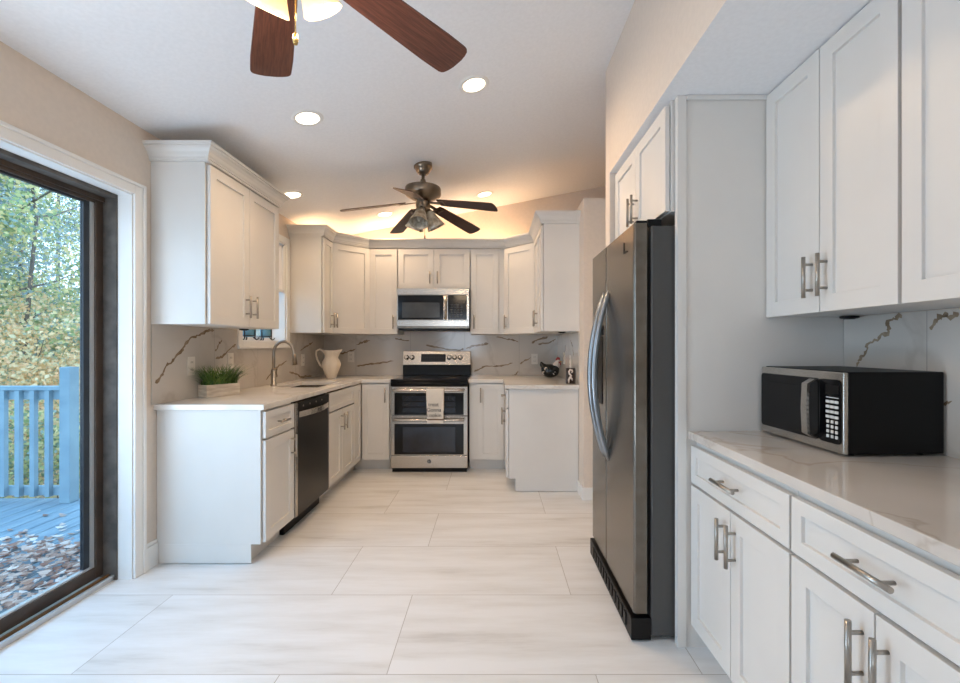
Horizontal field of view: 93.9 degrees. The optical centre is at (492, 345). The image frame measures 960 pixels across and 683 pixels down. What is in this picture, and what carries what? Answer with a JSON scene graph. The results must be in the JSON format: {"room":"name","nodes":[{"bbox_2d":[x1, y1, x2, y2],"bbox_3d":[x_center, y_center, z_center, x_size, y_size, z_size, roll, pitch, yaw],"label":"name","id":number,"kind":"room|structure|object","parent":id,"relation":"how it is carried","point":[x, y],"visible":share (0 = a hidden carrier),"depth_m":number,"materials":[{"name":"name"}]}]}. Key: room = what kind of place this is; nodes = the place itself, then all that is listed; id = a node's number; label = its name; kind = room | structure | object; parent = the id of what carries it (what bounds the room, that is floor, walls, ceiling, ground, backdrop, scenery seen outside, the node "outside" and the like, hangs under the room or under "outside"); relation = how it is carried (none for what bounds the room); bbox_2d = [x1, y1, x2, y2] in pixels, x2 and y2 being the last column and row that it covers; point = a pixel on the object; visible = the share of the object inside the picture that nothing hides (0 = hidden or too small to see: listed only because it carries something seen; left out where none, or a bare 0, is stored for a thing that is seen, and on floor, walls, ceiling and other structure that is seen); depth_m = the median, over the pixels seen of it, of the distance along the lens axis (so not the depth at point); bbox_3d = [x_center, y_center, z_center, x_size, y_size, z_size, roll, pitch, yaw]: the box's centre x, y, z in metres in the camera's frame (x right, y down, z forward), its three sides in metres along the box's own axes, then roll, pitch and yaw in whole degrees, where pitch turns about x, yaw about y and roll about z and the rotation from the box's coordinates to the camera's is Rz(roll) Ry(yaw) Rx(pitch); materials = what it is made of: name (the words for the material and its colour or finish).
{"room":"kitchen","nodes":[
{"label":"kitchen","id":0,"kind":"room"},
{"bbox_2d":[0,41,317,543],"bbox_3d":[-2.030,0.029,1.195,0.200,2.443,7.790,0,0,0],"label":"wall","id":1,"kind":"structure","parent":0,"point":[34,100],"depth_m":2.13,"materials":[{"name":"beige paint"}]},
{"bbox_2d":[0,148,117,649],"bbox_3d":[-2.067,0.220,1.485,0.123,2.060,1.830,0,0,0],"label":"door","id":2,"kind":"structure","parent":1,"relation":"in","point":[98,206],"depth_m":2.34,"materials":[{"name":"brown metal"}]},
{"bbox_2d":[0,139,132,578],"bbox_3d":[-1.968,0.220,1.485,0.075,2.060,1.830,0,0,0],"label":"trim","id":3,"kind":"structure","parent":1,"relation":"attached to","point":[125,199],"depth_m":2.39,"materials":[{"name":"white paint"}]},
{"bbox_2d":[0,120,146,578],"bbox_3d":[-1.919,0.188,1.485,0.022,2.125,1.970,0,0,0],"label":"trim","id":4,"kind":"structure","parent":1,"relation":"attached to","point":[12,134],"depth_m":2.42,"materials":[{"name":"white paint"}]},
{"bbox_2d":[147,539,157,570],"bbox_3d":[-1.923,1.177,-0.068,0.015,0.145,5.265,0,0,0],"label":"baseboard","id":5,"kind":"structure","parent":1,"relation":"attached to","point":[152,547],"depth_m":2.52,"materials":[{"name":"white paint"}]},
{"bbox_2d":[142,140,289,328],"bbox_3d":[-1.740,-0.625,2.942,0.379,1.008,0.959,0,0,0],"label":"upper cabinet","id":6,"kind":"object","parent":1,"relation":"attached to","point":[215,220],"visible":1,"depth_m":2.54,"materials":[{"name":"white paint"}]},
{"bbox_2d":[151,324,323,404],"bbox_3d":[-1.925,0.108,3.803,0.007,0.455,2.556,0,0,0],"label":"backsplash","id":7,"kind":"structure","parent":1,"relation":"attached to","point":[171,346],"depth_m":3.04,"materials":[{"name":"grey stone"}]},
{"bbox_2d":[187,357,194,375],"bbox_3d":[-1.917,0.130,2.846,0.009,0.118,0.072,0,0,0],"label":"wall outlet","id":8,"kind":"object","parent":7,"relation":"attached to","point":[190,360],"visible":1,"depth_m":2.84,"materials":[{"name":"white plastic"}]},
{"bbox_2d":[227,353,233,368],"bbox_3d":[-1.917,0.113,3.274,0.009,0.118,0.072,0,0,0],"label":"wall outlet","id":9,"kind":"object","parent":7,"relation":"attached to","point":[230,356],"visible":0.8,"depth_m":3.26,"materials":[{"name":"white plastic"}]},
{"bbox_2d":[301,354,304,365],"bbox_3d":[-1.917,0.146,4.520,0.009,0.118,0.072,0,0,0],"label":"wall outlet","id":10,"kind":"object","parent":7,"relation":"attached to","point":[302,355],"visible":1,"depth_m":4.51,"materials":[{"name":"white plastic"}]},
{"bbox_2d":[237,234,290,348],"bbox_3d":[-2.013,-0.487,3.797,0.214,1.025,0.855,0,0,0],"label":"window","id":11,"kind":"structure","parent":1,"relation":"in","point":[278,334],"depth_m":4.16,"materials":[{"name":"white paint"}]},
{"bbox_2d":[243,329,258,339],"bbox_3d":[-1.985,-0.109,3.677,0.138,0.130,0.116,0,0,-37],"label":"candle jar","id":12,"kind":"object","parent":11,"relation":"on","point":[251,332],"visible":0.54,"depth_m":3.63,"materials":[{"name":"blue glass"}]},
{"bbox_2d":[259,329,274,339],"bbox_3d":[-1.985,-0.109,3.947,0.138,0.130,0.116,0,0,-37],"label":"candle jar","id":13,"kind":"object","parent":11,"relation":"on","point":[264,333],"visible":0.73,"depth_m":3.90,"materials":[{"name":"blue glass"}]},
{"bbox_2d":[279,244,283,292],"bbox_3d":[-1.950,-0.706,3.797,0.033,0.432,0.717,0,0,0],"label":"window valance","id":14,"kind":"object","parent":11,"relation":"hanging from","point":[281,290],"visible":0.08,"depth_m":4.11,"materials":[{"name":"white fabric"}]},
{"bbox_2d":[289,236,334,332],"bbox_3d":[-1.746,-0.579,4.361,0.367,0.915,0.238,0,0,0],"label":"upper cabinet","id":15,"kind":"object","parent":1,"relation":"attached to","point":[311,257],"visible":1,"depth_m":4.24,"materials":[{"name":"white paint"}]},
{"bbox_2d":[0,0,634,234],"bbox_3d":[-0.260,-1.567,1.200,3.760,0.829,8.040,0,0,0],"label":"ceiling","id":16,"kind":"structure","parent":0,"point":[174,69],"depth_m":2.50,"materials":[{"name":"white paint"}]},
{"bbox_2d":[283,190,303,198],"bbox_3d":[-1.660,-1.243,3.700,0.180,0.038,0.183,0,0,5],"label":"recessed light","id":17,"kind":"object","parent":16,"relation":"in","point":[292,194],"visible":0.66,"depth_m":3.69,"materials":[{"name":"white paint"}]},
{"bbox_2d":[291,109,323,125],"bbox_3d":[-1.103,-1.351,2.664,0.180,0.038,0.183,0,0,5],"label":"recessed light","id":18,"kind":"object","parent":16,"relation":"in","point":[306,117],"visible":1,"depth_m":2.65,"materials":[{"name":"white paint"}]},
{"bbox_2d":[247,0,466,76],"bbox_3d":[-0.545,-1.135,1.102,1.183,0.691,1.168,0,0,0],"label":"ceiling fan","id":19,"kind":"object","parent":16,"relation":"hanging from","point":[274,35],"visible":1,"depth_m":1.44,"materials":[{"name":"brown wood"}]},
{"bbox_2d":[376,211,393,216],"bbox_3d":[-1.110,-1.349,4.606,0.180,0.038,0.183,0,0,5],"label":"recessed light","id":20,"kind":"object","parent":16,"relation":"in","point":[383,213],"visible":1,"depth_m":4.59,"materials":[{"name":"white paint"}]},
{"bbox_2d":[340,161,497,238],"bbox_3d":[-0.577,-1.162,3.583,1.228,0.624,1.200,0,0,0],"label":"ceiling fan","id":21,"kind":"object","parent":16,"relation":"hanging from","point":[423,193],"visible":1,"depth_m":3.57,"materials":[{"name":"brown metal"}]},
{"bbox_2d":[459,75,488,93],"bbox_3d":[-0.113,-1.543,2.653,0.180,0.038,0.183,0,0,-5],"label":"recessed light","id":22,"kind":"object","parent":16,"relation":"in","point":[474,84],"visible":1,"depth_m":2.65,"materials":[{"name":"white paint"}]},
{"bbox_2d":[476,191,492,197],"bbox_3d":[-0.087,-1.548,4.587,0.180,0.038,0.183,0,0,-5],"label":"recessed light","id":23,"kind":"object","parent":16,"relation":"in","point":[482,194],"visible":1,"depth_m":4.58,"materials":[{"name":"white paint"}]},
{"bbox_2d":[0,460,732,682],"bbox_3d":[-0.265,1.290,1.250,3.730,0.080,7.900,0,0,0],"label":"floor","id":24,"kind":"structure","parent":0,"point":[392,577],"depth_m":2.11,"materials":[{"name":"tile"}]},
{"bbox_2d":[157,403,297,562],"bbox_3d":[-1.598,0.809,2.755,0.660,0.881,0.384,0,0,0],"label":"base cabinet","id":25,"kind":"object","parent":24,"relation":"on","point":[225,478],"visible":0.94,"depth_m":2.56,"materials":[{"name":"white paint"}]},
{"bbox_2d":[154,375,402,409],"bbox_3d":[-1.471,0.352,3.817,0.916,0.032,2.544,0,0,0],"label":"countertop","id":26,"kind":"structure","parent":25,"relation":"on","point":[264,397],"depth_m":3.07,"materials":[{"name":"white stone"}]},
{"bbox_2d":[186,364,253,397],"bbox_3d":[-1.765,0.231,2.989,0.296,0.209,0.501,0,0,3],"label":"potted grass","id":27,"kind":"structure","parent":26,"relation":"on","point":[214,384],"depth_m":2.95,"materials":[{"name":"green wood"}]},
{"bbox_2d":[270,340,297,385],"bbox_3d":[-1.746,0.145,3.758,0.226,0.382,0.091,0,0,0],"label":"faucet","id":28,"kind":"object","parent":26,"relation":"on","point":[274,375],"visible":0.99,"depth_m":3.73,"materials":[{"name":"silver metal"}]},
{"bbox_2d":[294,385,341,392],"bbox_3d":[-1.595,0.459,3.885,0.382,0.182,0.582,0,0,0],"label":"sink","id":29,"kind":"object","parent":26,"relation":"in","point":[299,385],"visible":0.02,"depth_m":4.17,"materials":[{"name":"metal"}]},
{"bbox_2d":[315,348,341,378],"bbox_3d":[-1.680,0.182,4.609,0.235,0.308,0.195,0,0,36],"label":"pitcher","id":30,"kind":"object","parent":26,"relation":"on","point":[331,364],"visible":1,"depth_m":4.54,"materials":[{"name":"beige ceramic"}]},
{"bbox_2d":[279,393,328,534],"bbox_3d":[-1.579,0.812,3.255,0.641,0.875,0.604,0,0,0],"label":"dishwasher","id":31,"kind":"object","parent":24,"relation":"on","point":[311,414],"visible":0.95,"depth_m":3.19,"materials":[{"name":"black metal"}]},
{"bbox_2d":[319,385,353,499],"bbox_3d":[-1.598,0.809,3.889,0.660,0.881,0.655,0,0,0],"label":"base cabinet","id":32,"kind":"object","parent":24,"relation":"on","point":[341,408],"visible":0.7,"depth_m":3.85,"materials":[{"name":"white paint"}]},
{"bbox_2d":[344,383,360,477],"bbox_3d":[-1.617,0.809,4.381,0.621,0.881,0.324,0,0,0],"label":"base cabinet","id":33,"kind":"object","parent":24,"relation":"on","point":[357,387],"visible":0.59,"depth_m":4.35,"materials":[{"name":"white paint"}]},
{"bbox_2d":[355,383,390,468],"bbox_3d":[-1.213,0.809,4.745,0.382,0.881,0.674,0,0,0],"label":"base cabinet","id":34,"kind":"object","parent":24,"relation":"on","point":[376,397],"visible":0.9,"depth_m":4.46,"materials":[{"name":"white paint"}]},
{"bbox_2d":[391,351,470,471],"bbox_3d":[-0.628,0.657,4.697,0.756,1.186,0.726,0,0,0],"label":"range","id":35,"kind":"object","parent":24,"relation":"on","point":[417,445],"visible":0.99,"depth_m":4.40,"materials":[{"name":"silver metal"}]},
{"bbox_2d":[391,375,470,385],"bbox_3d":[-0.628,0.367,4.698,0.756,0.070,0.604,0,0,0],"label":"cooktop","id":36,"kind":"object","parent":35,"relation":"in","point":[405,380],"depth_m":4.40,"materials":[{"name":"black glass"}]},
{"bbox_2d":[426,389,443,423],"bbox_3d":[-0.562,0.586,4.342,0.169,0.332,0.048,0,0,0],"label":"dish towel","id":37,"kind":"object","parent":35,"relation":"hanging from","point":[434,398],"visible":1,"depth_m":4.33,"materials":[{"name":"beige fabric"}]},
{"bbox_2d":[469,383,504,468],"bbox_3d":[-0.055,0.809,4.745,0.360,0.881,0.674,0,0,0],"label":"base cabinet","id":38,"kind":"object","parent":24,"relation":"on","point":[486,430],"visible":0.81,"depth_m":4.46,"materials":[{"name":"white paint"}]},
{"bbox_2d":[501,389,577,490],"bbox_3d":[0.403,0.809,4.139,0.656,0.881,0.618,0,0,0],"label":"base cabinet","id":39,"kind":"object","parent":24,"relation":"on","point":[541,425],"visible":0.88,"depth_m":3.83,"materials":[{"name":"white paint"}]},
{"bbox_2d":[468,375,579,388],"bbox_3d":[0.246,0.352,4.445,0.978,0.032,1.290,0,0,0],"label":"countertop","id":40,"kind":"structure","parent":39,"relation":"on","point":[509,381],"depth_m":4.30,"materials":[{"name":"white stone"}]},
{"bbox_2d":[540,357,561,377],"bbox_3d":[0.608,0.227,4.698,0.233,0.218,0.143,0,0,12],"label":"rooster figurine","id":41,"kind":"object","parent":40,"relation":"on","point":[548,370],"visible":1,"depth_m":4.66,"materials":[{"name":"black ceramic"}]},
{"bbox_2d":[565,368,574,383],"bbox_3d":[0.682,0.267,3.958,0.076,0.138,0.073,0,0,0],"label":"canister","id":42,"kind":"object","parent":40,"relation":"on","point":[569,372],"visible":1,"depth_m":3.94,"materials":[{"name":"brown ceramic"}]},
{"bbox_2d":[587,219,674,639],"bbox_3d":[0.942,0.355,2.284,0.876,1.790,0.795,0,0,0],"label":"refrigerator","id":43,"kind":"object","parent":24,"relation":"on","point":[631,362],"visible":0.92,"depth_m":1.91,"materials":[{"name":"metal"}]},
{"bbox_2d":[691,442,798,682],"bbox_3d":[1.118,0.819,1.543,0.679,0.862,0.620,0,0,0],"label":"base cabinet","id":44,"kind":"object","parent":24,"relation":"on","point":[741,552],"visible":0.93,"depth_m":1.48,"materials":[{"name":"white paint"}]},
{"bbox_2d":[675,95,843,647],"bbox_3d":[1.111,0.108,1.863,0.696,2.284,0.034,0,0,0],"label":"panel","id":45,"kind":"object","parent":24,"relation":"on","point":[725,337],"visible":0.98,"depth_m":1.86,"materials":[{"name":"white paint"}]},
{"bbox_2d":[791,491,959,682],"bbox_3d":[1.118,0.819,0.959,0.679,0.862,0.545,0,0,0],"label":"base cabinet","id":46,"kind":"object","parent":24,"relation":"on","point":[869,605],"visible":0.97,"depth_m":0.98,"materials":[{"name":"white paint"}]},
{"bbox_3d":[1.118,0.819,0.413,0.679,0.862,0.545,0,0,0],"label":"base cabinet","id":47,"kind":"object","parent":24,"relation":"on","visible":0},
{"bbox_2d":[688,431,959,566],"bbox_3d":[1.134,0.370,0.999,0.650,0.031,1.717,0,0,0],"label":"countertop","id":48,"kind":"structure","parent":47,"relation":"on","point":[914,499],"depth_m":1.19,"materials":[{"name":"beige stone"}]},
{"bbox_2d":[761,366,943,454],"bbox_3d":[1.248,0.219,1.631,0.374,0.270,0.413,0,0,-2],"label":"countertop microwave","id":49,"kind":"object","parent":48,"relation":"on","point":[844,410],"visible":1,"depth_m":1.43,"materials":[{"name":"metal"}]},
{"bbox_2d":[354,186,605,451],"bbox_3d":[-0.265,-0.314,5.140,3.730,3.128,0.100,0,0,0],"label":"wall","id":50,"kind":"structure","parent":0,"point":[509,220],"depth_m":5.09,"materials":[{"name":"beige paint"}]},
{"bbox_2d":[302,242,372,334],"bbox_3d":[-1.620,-0.579,4.778,0.617,0.915,0.621,0,0,0],"label":"upper cabinet","id":51,"kind":"object","parent":50,"relation":"attached to","point":[351,264],"visible":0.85,"depth_m":4.63,"materials":[{"name":"white paint"}]},
{"bbox_2d":[370,249,403,334],"bbox_3d":[-1.167,-0.579,4.907,0.304,0.915,0.367,0,0,0],"label":"upper cabinet","id":52,"kind":"object","parent":50,"relation":"attached to","point":[383,262],"visible":0.94,"depth_m":4.77,"materials":[{"name":"white paint"}]},
{"bbox_2d":[398,249,469,288],"bbox_3d":[-0.628,-0.819,4.907,0.770,0.434,0.367,0,0,0],"label":"upper cabinet","id":53,"kind":"object","parent":50,"relation":"attached to","point":[417,268],"visible":0.84,"depth_m":4.76,"materials":[{"name":"white paint"}]},
{"bbox_2d":[397,288,469,330],"bbox_3d":[-0.628,-0.381,4.864,0.758,0.438,0.437,0,0,0],"label":"microwave","id":54,"kind":"object","parent":53,"relation":"attached to","point":[418,309],"visible":0.98,"depth_m":4.69,"materials":[{"name":"metal"}]},
{"bbox_2d":[324,331,556,374],"bbox_3d":[-0.598,0.096,5.085,2.664,0.511,0.007,0,0,0],"label":"backsplash","id":55,"kind":"structure","parent":50,"relation":"attached to","point":[373,354],"depth_m":5.08,"materials":[{"name":"grey stone"}]},
{"bbox_2d":[348,352,353,361],"bbox_3d":[-1.611,0.130,5.077,0.072,0.118,0.009,0,0,0],"label":"wall outlet","id":56,"kind":"object","parent":55,"relation":"attached to","point":[350,354],"visible":1,"depth_m":5.08,"materials":[{"name":"white plastic"}]},
{"bbox_2d":[531,354,537,363],"bbox_3d":[0.471,0.153,5.077,0.072,0.118,0.009,0,0,0],"label":"wall outlet","id":57,"kind":"object","parent":55,"relation":"attached to","point":[534,357],"visible":1,"depth_m":5.08,"materials":[{"name":"white plastic"}]},
{"bbox_2d":[470,249,503,334],"bbox_3d":[-0.058,-0.579,4.907,0.366,0.915,0.367,0,0,0],"label":"upper cabinet","id":58,"kind":"object","parent":50,"relation":"attached to","point":[486,265],"visible":0.98,"depth_m":4.77,"materials":[{"name":"white paint"}]},
{"bbox_2d":[504,242,565,334],"bbox_3d":[0.423,-0.579,4.781,0.622,0.915,0.616,0,0,0],"label":"upper cabinet","id":59,"kind":"object","parent":50,"relation":"attached to","point":[518,260],"visible":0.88,"depth_m":4.62,"materials":[{"name":"white paint"}]},
{"bbox_2d":[606,173,616,246],"bbox_3d":[1.080,0.107,2.737,0.760,2.285,0.095,0,0,0],"label":"wall","id":60,"kind":"structure","parent":0,"point":[610,180],"depth_m":2.69,"materials":[{"name":"beige paint"}]},
{"bbox_2d":[577,0,871,487],"bbox_3d":[1.080,-0.300,1.195,0.760,3.101,7.790,0,0,0],"label":"wall","id":61,"kind":"structure","parent":0,"point":[665,50],"depth_m":1.78,"materials":[{"name":"beige paint"}]},
{"bbox_2d":[532,223,578,332],"bbox_3d":[0.551,-0.579,4.140,0.366,0.915,0.678,0,0,0],"label":"upper cabinet","id":62,"kind":"object","parent":61,"relation":"attached to","point":[556,245],"visible":0.98,"depth_m":3.80,"materials":[{"name":"white paint"}]},
{"bbox_2d":[286,210,580,248],"bbox_3d":[-0.597,-1.083,4.271,2.664,0.093,1.063,0,0,0],"label":"crown molding","id":63,"kind":"structure","parent":62,"relation":"attached to","point":[540,217],"depth_m":4.63,"materials":[{"name":"white paint"}]},
{"bbox_2d":[557,331,579,384],"bbox_3d":[0.730,0.108,4.441,0.007,0.455,1.281,0,0,0],"label":"backsplash","id":64,"kind":"structure","parent":61,"relation":"attached to","point":[568,343],"depth_m":4.23,"materials":[{"name":"grey stone"}]},
{"bbox_2d":[578,480,592,499],"bbox_3d":[1.091,1.200,3.720,0.739,0.100,0.209,0,0,0],"label":"baseboard","id":65,"kind":"structure","parent":61,"relation":"attached to","point":[585,493],"depth_m":3.62,"materials":[{"name":"white paint"}]},
{"bbox_2d":[615,100,674,238],"bbox_3d":[1.019,-0.799,2.280,0.662,0.468,0.785,0,0,0],"label":"upper cabinet","id":66,"kind":"object","parent":61,"relation":"attached to","point":[645,183],"visible":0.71,"depth_m":2.08,"materials":[{"name":"white paint"}]},
{"bbox_2d":[863,308,955,315],"bbox_3d":[1.530,-0.314,1.195,0.140,3.128,7.790,0,0,0],"label":"wall","id":67,"kind":"structure","parent":0,"point":[950,308],"depth_m":1.56,"materials":[{"name":"beige paint"}]},
{"bbox_2d":[766,0,959,316],"bbox_3d":[1.274,-0.574,1.550,0.368,0.915,0.612,0,0,0],"label":"upper cabinet","id":68,"kind":"object","parent":67,"relation":"attached to","point":[834,124],"visible":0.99,"depth_m":1.48,"materials":[{"name":"white paint"}]},
{"bbox_2d":[839,316,859,319],"bbox_3d":[1.400,-0.109,1.760,0.064,0.012,0.064,0,0,0],"label":"puck light","id":69,"kind":"object","parent":68,"relation":"attached to","point":[840,317],"visible":1,"depth_m":1.74,"materials":[{"name":"black plastic"}]},
{"bbox_2d":[844,308,959,458],"bbox_3d":[1.455,0.118,1.028,0.007,0.471,1.655,0,0,0],"label":"backsplash","id":70,"kind":"structure","parent":67,"relation":"attached to","point":[921,340],"depth_m":1.53,"materials":[{"name":"grey stone"}]},
{"bbox_2d":[902,0,959,302],"bbox_3d":[1.274,-0.574,0.892,0.368,0.915,0.700,0,0,0],"label":"upper cabinet","id":71,"kind":"object","parent":67,"relation":"attached to","point":[930,28],"visible":1,"depth_m":1.16,"materials":[{"name":"white paint"}]},
{"label":"outside","id":72,"kind":"structure","parent":0,"visible":0},
{"bbox_2d":[0,298,259,498],"bbox_3d":[-22.140,-1.238,17.000,40.000,6.846,50.000,0,0,0],"label":"ground","id":73,"kind":"structure","parent":72,"point":[257,330],"depth_m":7.06,"materials":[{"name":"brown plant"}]},
{"bbox_2d":[0,174,79,434],"bbox_3d":[-7.850,-1.475,7.079,3.946,7.165,3.475,0,0,-26],"label":"tree","id":74,"kind":"object","parent":73,"relation":"on","point":[16,228],"visible":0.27,"depth_m":7.04,"materials":[{"name":"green plant"}]},
{"bbox_2d":[0,307,79,497],"bbox_3d":[-6.318,0.837,6.231,2.516,2.926,2.338,0,0,10],"label":"shrub","id":75,"kind":"object","parent":73,"relation":"on","point":[27,374],"visible":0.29,"depth_m":6.09,"materials":[{"name":"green plant"}]},
{"bbox_2d":[0,178,79,382],"bbox_3d":[-10.190,-3.145,9.108,5.742,9.584,5.177,0,0,25],"label":"tree","id":76,"kind":"object","parent":73,"relation":"on","point":[19,285],"visible":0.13,"depth_m":9.10,"materials":[{"name":"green plant"}]},
{"bbox_2d":[0,275,79,484],"bbox_3d":[-7.510,0.574,6.938,3.432,3.419,3.975,0,0,36],"label":"shrub","id":77,"kind":"object","parent":73,"relation":"on","point":[45,316],"visible":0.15,"depth_m":7.07,"materials":[{"name":"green plant"}]},
{"bbox_2d":[0,177,79,359],"bbox_3d":[-8.938,-2.245,7.391,5.044,8.350,4.781,0,0,-40],"label":"tree","id":78,"kind":"object","parent":73,"relation":"on","point":[14,262],"visible":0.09,"depth_m":8.42,"materials":[{"name":"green plant"}]},
{"bbox_2d":[0,254,79,413],"bbox_3d":[-9.456,-0.082,9.565,4.651,3.904,4.074,0,0,-30],"label":"shrub","id":79,"kind":"object","parent":73,"relation":"on","point":[18,255],"visible":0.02,"depth_m":9.18,"materials":[{"name":"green plant"}]},
{"bbox_2d":[1,183,79,303],"bbox_3d":[-11.767,-4.465,13.197,6.804,11.227,6.080,0,0,-36],"label":"tree","id":80,"kind":"object","parent":73,"relation":"on","point":[61,218],"visible":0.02,"depth_m":12.01,"materials":[{"name":"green plant"}]},
{"bbox_2d":[1,190,79,294],"bbox_3d":[-15.601,-5.448,13.923,6.586,12.400,6.280,0,0,-5],"label":"tree","id":81,"kind":"object","parent":73,"relation":"on","point":[42,190],"visible":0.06,"depth_m":15.41,"materials":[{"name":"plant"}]},
{"bbox_2d":[2,400,79,497],"bbox_3d":[-5.414,1.502,5.581,1.919,1.896,2.221,0,0,0],"label":"shrub","id":82,"kind":"object","parent":73,"relation":"on","point":[25,412],"visible":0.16,"depth_m":5.38,"materials":[{"name":"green plant"}]},
{"bbox_2d":[2,180,79,287],"bbox_3d":[-17.754,-7.112,18.501,7.002,14.632,8.360,0,0,29],"label":"tree","id":83,"kind":"object","parent":73,"relation":"on","point":[2,180],"visible":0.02,"depth_m":17.94,"materials":[{"name":"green plant"}]},
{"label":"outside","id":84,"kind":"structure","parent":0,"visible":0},
{"bbox_2d":[0,498,79,613],"bbox_3d":[-4.261,1.367,0.980,4.252,0.035,5.960,0,0,0],"label":"deck","id":85,"kind":"object","parent":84,"point":[17,514],"visible":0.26,"depth_m":3.38,"materials":[{"name":"blue wood"}]},
{"bbox_2d":[0,367,78,502],"bbox_3d":[-4.957,0.767,3.865,2.685,1.165,0.101,0,0,0],"label":"deck railing","id":86,"kind":"object","parent":85,"relation":"on","point":[67,392],"visible":1,"depth_m":3.83,"materials":[{"name":"blue paint"}]},
{"bbox_2d":[0,510,79,610],"bbox_3d":[-3.338,1.309,1.987,2.418,0.087,3.424,0,0,0],"label":"fallen leaves","id":87,"kind":"object","parent":85,"relation":"on","point":[8,588],"visible":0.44,"depth_m":2.68,"materials":[{"name":"plant"}]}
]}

